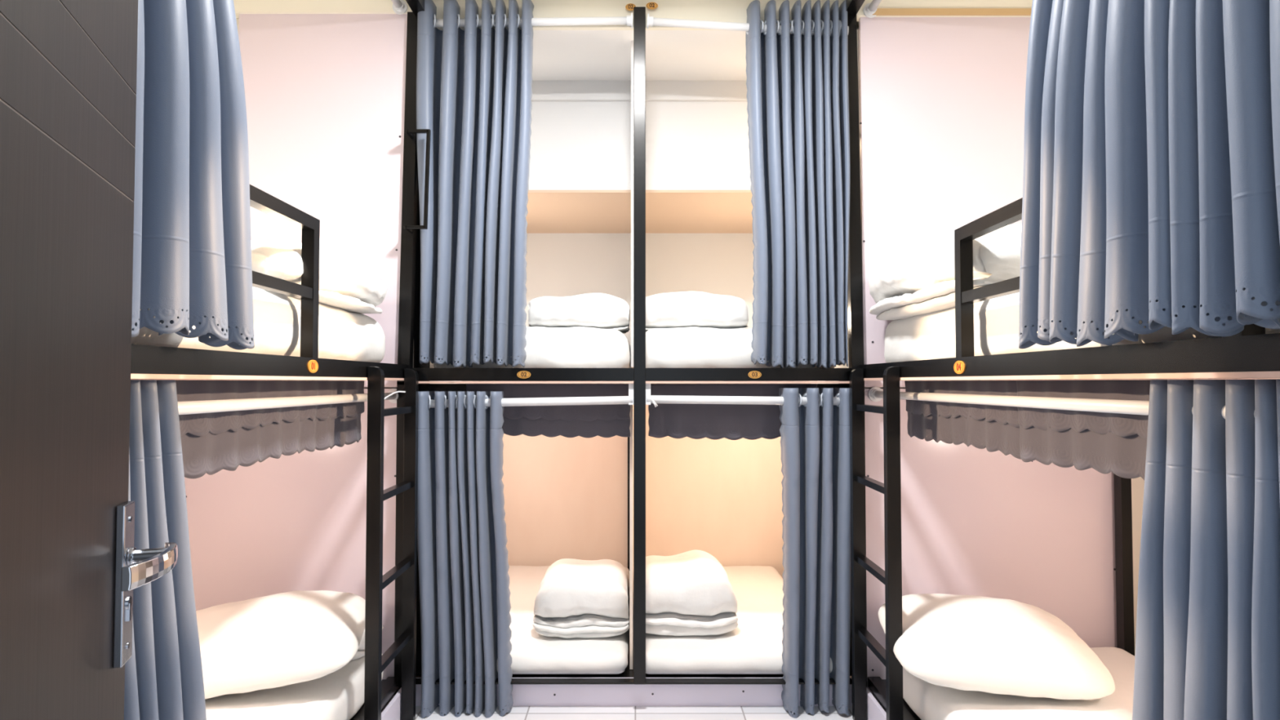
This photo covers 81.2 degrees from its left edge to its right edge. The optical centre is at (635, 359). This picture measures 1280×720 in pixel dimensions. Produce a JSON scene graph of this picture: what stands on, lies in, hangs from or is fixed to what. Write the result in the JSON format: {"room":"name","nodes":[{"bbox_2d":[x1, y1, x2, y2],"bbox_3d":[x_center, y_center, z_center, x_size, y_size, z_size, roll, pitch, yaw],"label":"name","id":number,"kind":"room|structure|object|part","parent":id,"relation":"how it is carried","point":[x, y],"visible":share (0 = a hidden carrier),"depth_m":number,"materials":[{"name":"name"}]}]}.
{"room":"dormitory","nodes":[
{"label":"dormitory","id":0,"kind":"room"},
{"bbox_2d":[0,0,177,719],"bbox_3d":[-0.558,0.200,0.663,0.113,2.070,0.820,1,-2,-20],"label":"door","id":1,"kind":"structure","parent":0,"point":[71,566],"depth_m":0.82,"materials":[{"name":"grey"}]},
{"bbox_3d":[-0.693,0.302,1.012,0.011,0.214,0.046,1,-2,-20],"label":"handle plate","id":2,"kind":"part","parent":1,"relation":"part of","materials":[{"name":"silver metal"}]},
{"bbox_3d":[-0.643,0.269,0.983,0.059,0.037,0.120,1,-2,-23],"label":"handle","id":3,"kind":"part","parent":1,"relation":"part of","materials":[{"name":"silver metal"}]},
{"bbox_2d":[184,13,407,711],"bbox_3d":[-1.395,-0.053,2.845,1.070,2.726,0.057,0,-2,0],"label":"wall","id":4,"kind":"structure","parent":0,"point":[325,93],"depth_m":2.83,"materials":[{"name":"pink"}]},
{"bbox_2d":[233,0,1032,21],"bbox_3d":[0.000,-1.364,2.867,3.860,0.105,0.048,0,-2,0],"label":"ceiling","id":5,"kind":"structure","parent":4,"relation":"attached to","point":[241,6],"depth_m":2.84,"materials":[{"name":"white paint"}]},
{"bbox_2d":[413,350,434,368],"bbox_3d":[-0.875,-0.564,3.598,0.024,1.400,1.440,0,-2,0],"label":"wall","id":6,"kind":"structure","parent":0,"point":[431,365],"depth_m":3.13,"materials":[{"name":"white paint"}]},
{"bbox_2d":[442,30,746,80],"bbox_3d":[0.000,-1.279,3.624,1.720,0.030,1.430,0,-2,0],"label":"ceiling","id":7,"kind":"structure","parent":0,"point":[557,55],"depth_m":3.13,"materials":[{"name":"white paint"}]},
{"bbox_2d":[629,40,633,669],"bbox_3d":[-0.014,-0.015,3.632,0.016,2.496,1.340,0,-2,0],"label":"wall","id":8,"kind":"structure","parent":0,"point":[631,414],"depth_m":2.96,"materials":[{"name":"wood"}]},
{"bbox_2d":[381,706,886,719],"bbox_3d":[0.000,1.316,2.212,3.860,0.050,4.100,0,-2,0],"label":"floor","id":9,"kind":"structure","parent":0,"point":[517,713],"depth_m":2.75,"materials":[{"name":"white tile"}]},
{"bbox_2d":[130,0,424,719],"bbox_3d":[-1.332,-0.054,1.820,1.076,2.667,2.025,0,-2,0],"label":"bunk bed","id":10,"kind":"object","parent":9,"relation":"on","point":[148,362],"visible":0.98,"depth_m":2.33,"materials":[{"name":"black paint"}]},
{"bbox_2d":[131,286,385,362],"bbox_3d":[-1.353,-0.097,1.851,0.907,0.222,1.843,0,-2,0],"label":"mattress","id":11,"kind":"object","parent":10,"relation":"on","point":[343,335],"visible":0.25,"depth_m":1.99,"materials":[{"name":"white fabric"}]},
{"bbox_2d":[251,240,386,313],"bbox_3d":[-1.168,-0.251,2.298,0.623,0.164,0.849,0,-2,0],"label":"duvet","id":12,"kind":"object","parent":11,"relation":"on","point":[342,286],"visible":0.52,"depth_m":2.13,"materials":[{"name":"white fabric"}]},
{"bbox_3d":[-1.346,0.044,1.823,0.998,0.008,1.948,0,-2,0],"label":"board","id":13,"kind":"part","parent":10,"relation":"part of","materials":[{"name":"beige wood"}]},
{"bbox_3d":[-0.873,0.015,1.824,0.045,0.050,1.948,0,-2,0],"label":"rail","id":14,"kind":"part","parent":10,"relation":"part of","materials":[{"name":"metal"}]},
{"bbox_2d":[175,380,364,478],"bbox_3d":[-0.949,0.156,1.796,0.023,0.214,1.608,0,-2,0],"label":"valance","id":15,"kind":"object","parent":10,"relation":"hanging from","point":[212,442],"visible":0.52,"depth_m":1.88,"materials":[{"name":"grey fabric"}]},
{"bbox_3d":[-0.867,-0.205,1.523,0.033,0.372,0.967,0,-2,0],"label":"guard rail","id":16,"kind":"part","parent":10,"relation":"part of","materials":[{"name":"black metal"}]},
{"bbox_2d":[177,388,398,414],"bbox_3d":[-0.905,0.106,1.835,0.056,0.056,1.954,0,-2,0],"label":"curtain rod","id":17,"kind":"object","parent":10,"relation":"attached to","point":[186,407],"visible":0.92,"depth_m":1.81,"materials":[{"name":"white metal"}]},
{"bbox_2d":[124,379,206,719],"bbox_3d":[-0.904,0.647,1.381,0.098,1.220,0.426,0,-2,0],"label":"curtain","id":18,"kind":"object","parent":17,"relation":"hanging from","point":[164,677],"visible":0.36,"depth_m":1.38,"materials":[{"name":"blue fabric"}]},
{"bbox_2d":[204,655,383,719],"bbox_3d":[-1.348,1.074,1.812,0.891,0.159,1.832,0,-2,0],"label":"mattress","id":19,"kind":"object","parent":10,"relation":"on","point":[339,695],"visible":0.23,"depth_m":2.25,"materials":[{"name":"white fabric"}]},
{"bbox_2d":[195,590,365,698],"bbox_3d":[-1.215,0.893,2.384,0.669,0.234,0.462,0,-2,-10],"label":"pillow","id":20,"kind":"object","parent":19,"relation":"on","point":[277,640],"visible":0.8,"depth_m":2.26,"materials":[{"name":"white fabric"}]},
{"bbox_2d":[351,625,382,660],"bbox_3d":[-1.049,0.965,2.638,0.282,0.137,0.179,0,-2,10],"label":"duvet","id":21,"kind":"object","parent":19,"relation":"on","point":[360,653],"visible":0.11,"depth_m":2.56,"materials":[{"name":"white fabric"}]},
{"bbox_3d":[-0.849,0.017,1.965,0.003,0.034,0.060,0,-2,0],"label":"number plate","id":22,"kind":"part","parent":10,"relation":"part of","materials":[{"name":"orange"}]},
{"bbox_3d":[-0.892,1.161,1.791,0.045,0.035,1.948,0,-2,0],"label":"rail","id":23,"kind":"part","parent":10,"relation":"part of","materials":[{"name":"black paint"}]},
{"bbox_2d":[384,391,405,399],"bbox_3d":[-0.853,0.127,2.608,0.035,0.036,0.223,0,-2,0],"label":"cable","id":24,"kind":"object","parent":10,"relation":"attached to","point":[392,393],"visible":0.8,"depth_m":2.68,"materials":[{"name":"white plastic"}]},
{"bbox_2d":[391,0,407,14],"bbox_3d":[-0.895,-1.371,1.872,0.056,0.056,1.941,0,-2,0],"label":"curtain rod","id":25,"kind":"object","parent":10,"relation":"attached to","point":[399,6],"visible":1,"depth_m":2.83,"materials":[{"name":"white metal"}]},
{"bbox_2d":[131,0,254,350],"bbox_3d":[-0.840,-0.725,1.278,0.175,1.395,0.522,0,-2,0],"label":"curtain","id":26,"kind":"object","parent":25,"relation":"hanging from","point":[192,241],"visible":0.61,"depth_m":1.33,"materials":[{"name":"blue fabric"}]},
{"bbox_3d":[-0.895,-1.371,1.872,0.029,0.029,1.941,0,-2,0],"label":"rod","id":27,"kind":"part","parent":25,"relation":"part of","materials":[{"name":"white metal"}]},
{"bbox_3d":[-0.823,0.669,2.727,0.044,1.275,0.030,0,-2,0],"label":"ladder rail","id":28,"kind":"part","parent":10,"relation":"part of","materials":[{"name":"black metal"}]},
{"bbox_3d":[-0.817,-1.365,1.843,0.047,0.045,1.993,0,-2,0],"label":"rail","id":29,"kind":"part","parent":10,"relation":"part of","materials":[{"name":"black metal"}]},
{"bbox_2d":[394,2,866,706],"bbox_3d":[-0.017,-0.013,3.508,1.754,2.684,1.548,0,-2,0],"label":"bunk bed","id":30,"kind":"object","parent":9,"relation":"on","point":[634,686],"visible":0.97,"depth_m":2.81,"materials":[{"name":"black paint"}]},
{"bbox_3d":[-0.858,-0.018,2.824,0.072,2.613,0.045,0,-2,0],"label":"post","id":31,"kind":"part","parent":30,"relation":"part of","materials":[{"name":"metal"}]},
{"bbox_3d":[-0.805,-0.667,2.787,0.094,0.371,0.070,0,-2,0],"label":"grab handle","id":32,"kind":"part","parent":30,"relation":"part of","materials":[{"name":"black paint"}]},
{"bbox_3d":[-0.428,0.115,2.923,0.843,0.045,0.030,0,-2,0],"label":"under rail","id":33,"kind":"part","parent":30,"relation":"part of","materials":[{"name":"black metal"}]},
{"bbox_3d":[-0.417,0.055,2.798,0.052,0.029,0.003,0,-2,0],"label":"number plate","id":34,"kind":"part","parent":30,"relation":"part of","materials":[{"name":"gold metal"}]},
{"bbox_3d":[-0.428,1.207,2.806,0.843,0.007,0.040,0,-2,0],"label":"rail","id":35,"kind":"part","parent":30,"relation":"part of","materials":[{"name":"black metal"}]},
{"bbox_3d":[-0.428,0.105,3.537,0.843,0.008,1.483,0,-2,0],"label":"board","id":36,"kind":"part","parent":30,"relation":"part of","materials":[{"name":"beige wood"}]},
{"bbox_2d":[428,383,633,408],"bbox_3d":[-0.419,0.141,2.819,0.828,0.106,0.056,0,-2,0],"label":"curtain rod","id":37,"kind":"object","parent":30,"relation":"attached to","point":[628,399],"visible":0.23,"depth_m":2.81,"materials":[{"name":"white metal"}]},
{"bbox_2d":[417,391,513,718],"bbox_3d":[-0.638,0.721,2.803,0.364,1.206,0.136,0,-2,0],"label":"curtain","id":38,"kind":"object","parent":37,"relation":"hanging from","point":[464,577],"visible":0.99,"depth_m":2.77,"materials":[{"name":"blue fabric"}]},
{"bbox_3d":[-0.421,0.159,2.819,0.823,0.046,0.031,0,-2,0],"label":"rod","id":39,"kind":"part","parent":37,"relation":"part of","materials":[{"name":"white metal"}]},
{"bbox_2d":[433,326,631,368],"bbox_3d":[-0.414,-0.018,3.576,0.792,0.213,1.406,0,-2,0],"label":"mattress","id":40,"kind":"object","parent":30,"relation":"on","point":[574,347],"visible":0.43,"depth_m":2.89,"materials":[{"name":"white fabric"}]},
{"bbox_2d":[528,293,630,333],"bbox_3d":[-0.227,-0.190,3.105,0.407,0.159,0.364,0,-2,0],"label":"duvet","id":41,"kind":"object","parent":40,"relation":"on","point":[597,310],"visible":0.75,"depth_m":2.94,"materials":[{"name":"white fabric"}]},
{"bbox_2d":[433,12,632,28],"bbox_3d":[-0.413,-1.295,2.861,0.805,0.066,0.056,0,-2,0],"label":"curtain rod","id":42,"kind":"object","parent":30,"relation":"attached to","point":[616,20],"visible":0.51,"depth_m":2.85,"materials":[{"name":"white metal"}]},
{"bbox_2d":[416,0,533,367],"bbox_3d":[-0.616,-0.668,2.842,0.452,1.395,0.135,0,-2,0],"label":"curtain","id":43,"kind":"object","parent":42,"relation":"hanging from","point":[474,90],"visible":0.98,"depth_m":2.81,"materials":[{"name":"blue fabric"}]},
{"bbox_3d":[-0.413,-1.295,2.861,0.805,0.039,0.029,0,-2,0],"label":"rod","id":44,"kind":"part","parent":42,"relation":"part of","materials":[{"name":"white metal"}]},
{"bbox_2d":[466,383,630,438],"bbox_3d":[-0.337,0.196,2.884,0.636,0.210,0.027,0,-2,-1],"label":"valance","id":45,"kind":"object","parent":30,"relation":"hanging from","point":[610,420],"visible":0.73,"depth_m":2.88,"materials":[{"name":"grey fabric"}]},
{"bbox_2d":[497,565,629,674],"bbox_3d":[-0.414,1.171,3.534,0.785,0.109,1.415,0,-2,0],"label":"mattress","id":46,"kind":"object","parent":30,"relation":"on","point":[532,652],"visible":0.23,"depth_m":2.91,"materials":[{"name":"white fabric"}]},
{"bbox_2d":[533,558,629,638],"bbox_3d":[-0.218,0.990,3.171,0.392,0.252,0.442,0,-2,0],"label":"duvet","id":47,"kind":"object","parent":46,"relation":"on","point":[575,597],"visible":0.99,"depth_m":2.98,"materials":[{"name":"white fabric"}]},
{"bbox_3d":[-0.018,-1.356,2.870,0.040,0.027,0.003,0,-2,0],"label":"number plate","id":48,"kind":"part","parent":30,"relation":"part of","materials":[{"name":"gold metal"}]},
{"bbox_3d":[0.016,-0.070,2.826,0.045,2.548,0.045,0,-2,0],"label":"post","id":49,"kind":"part","parent":30,"relation":"part of","materials":[{"name":"black metal"}]},
{"bbox_3d":[0.064,-1.361,2.870,0.046,0.027,0.003,0,-2,0],"label":"number plate","id":50,"kind":"part","parent":30,"relation":"part of","materials":[{"name":"gold metal"}]},
{"bbox_2d":[648,383,817,439],"bbox_3d":[0.377,0.200,2.882,0.654,0.217,0.018,0,-2,0],"label":"valance","id":51,"kind":"object","parent":30,"relation":"hanging from","point":[695,421],"visible":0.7,"depth_m":2.88,"materials":[{"name":"grey fabric"}]},
{"bbox_2d":[645,565,832,674],"bbox_3d":[0.407,1.171,3.534,0.798,0.109,1.414,0,-2,0],"label":"mattress","id":52,"kind":"object","parent":30,"relation":"on","point":[755,646],"visible":0.34,"depth_m":2.95,"materials":[{"name":"white fabric"}]},
{"bbox_2d":[645,549,737,635],"bbox_3d":[0.205,0.977,3.191,0.427,0.276,0.463,0,-2,0],"label":"duvet","id":53,"kind":"object","parent":52,"relation":"on","point":[691,593],"visible":0.77,"depth_m":2.99,"materials":[{"name":"white fabric"}]},
{"bbox_2d":[645,326,835,368],"bbox_3d":[0.405,-0.018,3.577,0.801,0.212,1.402,0,-2,0],"label":"mattress","id":54,"kind":"object","parent":30,"relation":"on","point":[692,347],"visible":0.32,"depth_m":2.88,"materials":[{"name":"white fabric"}]},
{"bbox_2d":[645,291,748,331],"bbox_3d":[0.225,-0.194,3.105,0.460,0.166,0.364,0,-2,0],"label":"duvet","id":55,"kind":"object","parent":54,"relation":"on","point":[681,308],"visible":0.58,"depth_m":2.94,"materials":[{"name":"white fabric"}]},
{"bbox_2d":[645,383,839,404],"bbox_3d":[0.420,0.136,2.819,0.765,0.096,0.056,0,-2,0],"label":"curtain rod","id":56,"kind":"object","parent":30,"relation":"attached to","point":[657,398],"visible":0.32,"depth_m":2.81,"materials":[{"name":"white metal"}]},
{"bbox_2d":[651,400,657,407],"bbox_3d":[0.072,0.163,2.792,0.026,0.030,0.009,-1,-2,17],"label":"tie","id":57,"kind":"object","parent":56,"relation":"attached to","point":[655,405],"visible":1,"depth_m":2.79,"materials":[{"name":"white"}]},
{"bbox_3d":[0.423,0.152,2.819,0.760,0.038,0.031,0,-2,0],"label":"rod","id":58,"kind":"part","parent":56,"relation":"part of","materials":[{"name":"white metal"}]},
{"bbox_2d":[778,387,851,718],"bbox_3d":[0.678,0.710,2.800,0.260,1.209,0.125,0,-2,0],"label":"curtain","id":59,"kind":"object","parent":56,"relation":"hanging from","point":[815,439],"visible":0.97,"depth_m":2.77,"materials":[{"name":"blue fabric"}]},
{"bbox_2d":[646,13,848,36],"bbox_3d":[0.428,-1.275,2.861,0.767,0.102,0.056,0,-2,0],"label":"curtain rod","id":60,"kind":"object","parent":30,"relation":"attached to","point":[651,21],"visible":0.63,"depth_m":2.85,"materials":[{"name":"white metal"}]},
{"bbox_2d":[745,0,849,368],"bbox_3d":[0.618,-0.661,2.836,0.380,1.389,0.130,0,-2,-3],"label":"curtain","id":61,"kind":"object","parent":60,"relation":"hanging from","point":[797,95],"visible":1,"depth_m":2.81,"materials":[{"name":"blue fabric"}]},
{"bbox_3d":[0.427,0.105,3.537,0.777,0.008,1.483,0,-2,0],"label":"board","id":62,"kind":"part","parent":30,"relation":"part of","materials":[{"name":"beige wood"}]},
{"bbox_3d":[0.427,1.207,2.806,0.777,0.007,0.040,0,-2,0],"label":"rail","id":63,"kind":"part","parent":30,"relation":"part of","materials":[{"name":"black metal"}]},
{"bbox_3d":[0.447,0.055,2.798,0.050,0.029,0.003,0,-2,0],"label":"number plate","id":64,"kind":"part","parent":30,"relation":"part of","materials":[{"name":"gold metal"}]},
{"bbox_3d":[0.427,0.115,2.923,0.777,0.045,0.030,0,-2,0],"label":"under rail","id":65,"kind":"part","parent":30,"relation":"part of","materials":[{"name":"black metal"}]},
{"bbox_3d":[0.828,-0.018,2.824,0.062,2.613,0.045,0,-2,0],"label":"post","id":66,"kind":"part","parent":30,"relation":"part of","materials":[{"name":"metal"}]},
{"bbox_2d":[845,0,1279,719],"bbox_3d":[1.331,-0.054,1.820,1.079,2.667,2.025,0,-2,0],"label":"bunk bed","id":67,"kind":"object","parent":9,"relation":"on","point":[1251,353],"visible":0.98,"depth_m":2.25,"materials":[{"name":"black paint"}]},
{"bbox_3d":[0.817,-1.365,1.843,0.047,0.045,1.993,0,-2,0],"label":"rail","id":68,"kind":"part","parent":67,"relation":"part of","materials":[{"name":"black metal"}]},
{"bbox_3d":[0.813,0.669,2.727,0.044,1.275,0.030,0,-2,0],"label":"ladder rail","id":69,"kind":"part","parent":67,"relation":"part of","materials":[{"name":"black metal"}]},
{"bbox_2d":[862,0,881,17],"bbox_3d":[0.895,-1.357,1.871,0.056,0.056,1.941,0,-2,0],"label":"curtain rod","id":70,"kind":"object","parent":67,"relation":"attached to","point":[869,9],"visible":1,"depth_m":2.82,"materials":[{"name":"white metal"}]},
{"bbox_3d":[0.895,-1.357,1.871,0.029,0.029,1.941,0,-2,0],"label":"rod","id":71,"kind":"part","parent":70,"relation":"part of","materials":[{"name":"white metal"}]},
{"bbox_2d":[1018,0,1279,348],"bbox_3d":[0.840,-0.721,1.186,0.172,1.388,0.659,0,-2,0],"label":"curtain","id":72,"kind":"object","parent":70,"relation":"hanging from","point":[1151,175],"visible":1,"depth_m":1.09,"materials":[{"name":"blue fabric"}]},
{"bbox_3d":[0.882,1.161,1.791,0.045,0.035,1.948,0,-2,0],"label":"rail","id":73,"kind":"part","parent":67,"relation":"part of","materials":[{"name":"black paint"}]},
{"bbox_3d":[0.839,0.019,1.932,0.003,0.034,0.062,0,-2,0],"label":"number plate","id":74,"kind":"part","parent":67,"relation":"part of","materials":[{"name":"orange"}]},
{"bbox_2d":[904,380,1032,462],"bbox_3d":[0.951,0.160,2.206,0.026,0.197,0.828,0,-2,1],"label":"valance","id":75,"kind":"object","parent":67,"relation":"hanging from","point":[993,428],"visible":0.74,"depth_m":2.14,"materials":[{"name":"grey fabric"}]},
{"bbox_2d":[902,647,1134,719],"bbox_3d":[1.341,1.073,1.812,0.874,0.160,1.831,0,-2,0],"label":"mattress","id":76,"kind":"object","parent":67,"relation":"on","point":[929,701],"visible":0.31,"depth_m":2.22,"materials":[{"name":"white fabric"}]},
{"bbox_2d":[878,593,1115,699],"bbox_3d":[1.125,0.893,2.384,0.643,0.216,0.479,0,-2,0],"label":"pillow","id":77,"kind":"object","parent":76,"relation":"on","point":[965,642],"visible":0.94,"depth_m":2.22,"materials":[{"name":"white fabric"}]},
{"bbox_2d":[868,386,1254,418],"bbox_3d":[0.905,0.100,1.835,0.056,0.056,1.954,0,-2,0],"label":"curtain rod","id":78,"kind":"object","parent":67,"relation":"attached to","point":[875,393],"visible":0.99,"depth_m":1.66,"materials":[{"name":"white metal"}]},
{"bbox_2d":[1132,378,1279,719],"bbox_3d":[0.905,0.640,1.162,0.095,1.220,0.437,0,-2,0],"label":"curtain","id":79,"kind":"object","parent":78,"relation":"hanging from","point":[1207,636],"visible":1,"depth_m":1.14,"materials":[{"name":"blue fabric"}]},
{"bbox_3d":[0.863,0.015,1.824,0.045,0.050,1.948,0,-2,0],"label":"rail","id":80,"kind":"part","parent":67,"relation":"part of","materials":[{"name":"metal"}]},
{"bbox_3d":[1.341,0.044,1.823,1.008,0.008,1.948,0,-2,0],"label":"board","id":81,"kind":"part","parent":67,"relation":"part of","materials":[{"name":"beige wood"}]},
{"bbox_2d":[884,292,1279,362],"bbox_3d":[1.353,-0.091,1.852,0.909,0.210,1.850,0,-2,0],"label":"mattress","id":82,"kind":"object","parent":67,"relation":"on","point":[931,335],"visible":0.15,"depth_m":1.96,"materials":[{"name":"white fabric"}]},
{"bbox_2d":[867,224,1021,319],"bbox_3d":[1.168,-0.267,2.369,0.705,0.243,0.849,0,-2,0],"label":"pillow","id":83,"kind":"object","parent":82,"relation":"on","point":[919,280],"visible":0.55,"depth_m":2.13,"materials":[{"name":"white fabric"}]},
{"bbox_2d":[1016,379,1150,479],"bbox_3d":[0.942,0.136,1.392,0.025,0.197,0.898,0,-2,0],"label":"valance","id":84,"kind":"object","parent":67,"relation":"hanging from","point":[1116,443],"visible":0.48,"depth_m":1.55,"materials":[{"name":"grey fabric"}]},
{"bbox_3d":[0.857,-0.188,1.501,0.033,0.336,0.923,0,-2,0],"label":"guard rail","id":85,"kind":"part","parent":67,"relation":"part of","materials":[{"name":"black metal"}]},
{"bbox_3d":[1.804,0.699,2.757,0.037,1.216,0.042,0,-2,0],"label":"post","id":86,"kind":"part","parent":67,"relation":"part of","materials":[{"name":"black metal"}]},
{"bbox_2d":[364,233,905,388],"bbox_3d":[0.000,-0.010,4.327,3.860,2.726,0.050,0,-2,0],"label":"wall","id":87,"kind":"structure","parent":0,"point":[558,264],"depth_m":4.32,"materials":[{"name":"white paint"}]},
{"bbox_2d":[528,101,751,190],"bbox_3d":[0.000,-1.008,3.868,1.720,0.496,0.926,0,-2,0],"label":"wall","id":88,"kind":"structure","parent":0,"point":[575,145],"depth_m":3.40,"materials":[{"name":"white paint"}]},
{"bbox_2d":[525,190,752,233],"bbox_3d":[0.000,-0.754,3.860,1.720,0.012,0.928,0,-2,0],"label":"shelf","id":89,"kind":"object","parent":88,"relation":"attached to","point":[549,211],"depth_m":3.78,"materials":[{"name":"beige wood"}]},
{"bbox_2d":[531,80,746,101],"bbox_3d":[0.000,-1.226,3.402,1.720,0.088,0.019,0,-2,0],"label":"trim","id":90,"kind":"structure","parent":88,"relation":"attached to","point":[542,91],"depth_m":3.39,"materials":[{"name":"white paint"}]},
{"bbox_2d":[502,404,784,577],"bbox_3d":[0.000,0.759,4.272,1.720,1.186,0.015,0,-2,0],"label":"wall","id":91,"kind":"structure","parent":0,"point":[565,497],"depth_m":4.26,"materials":[{"name":"beige paint"}]},
{"bbox_2d":[834,29,866,388],"bbox_3d":[0.875,-0.564,3.598,0.024,1.400,1.440,0,-2,0],"label":"wall","id":92,"kind":"structure","parent":0,"point":[837,366],"depth_m":2.90,"materials":[{"name":"white paint"}]},
{"bbox_2d":[858,17,1144,711],"bbox_3d":[1.392,-0.001,2.836,1.076,2.620,0.042,0,-2,0],"label":"wall","id":93,"kind":"structure","parent":0,"point":[975,521],"depth_m":2.82,"materials":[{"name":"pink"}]},
{"bbox_2d":[431,0,844,30],"bbox_3d":[0.000,-1.350,2.898,1.660,0.130,0.025,0,-2,0],"label":"curtain rod","id":94,"kind":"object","parent":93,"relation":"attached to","point":[723,11],"depth_m":2.89,"materials":[{"name":"white paint"}]},
{"bbox_2d":[872,8,1031,15],"bbox_3d":[1.415,-1.322,2.837,1.030,0.024,0.009,0,-2,0],"label":"trim","id":95,"kind":"structure","parent":93,"relation":"attached to","point":[880,11],"depth_m":2.83,"materials":[{"name":"brown wood"}]}
]}

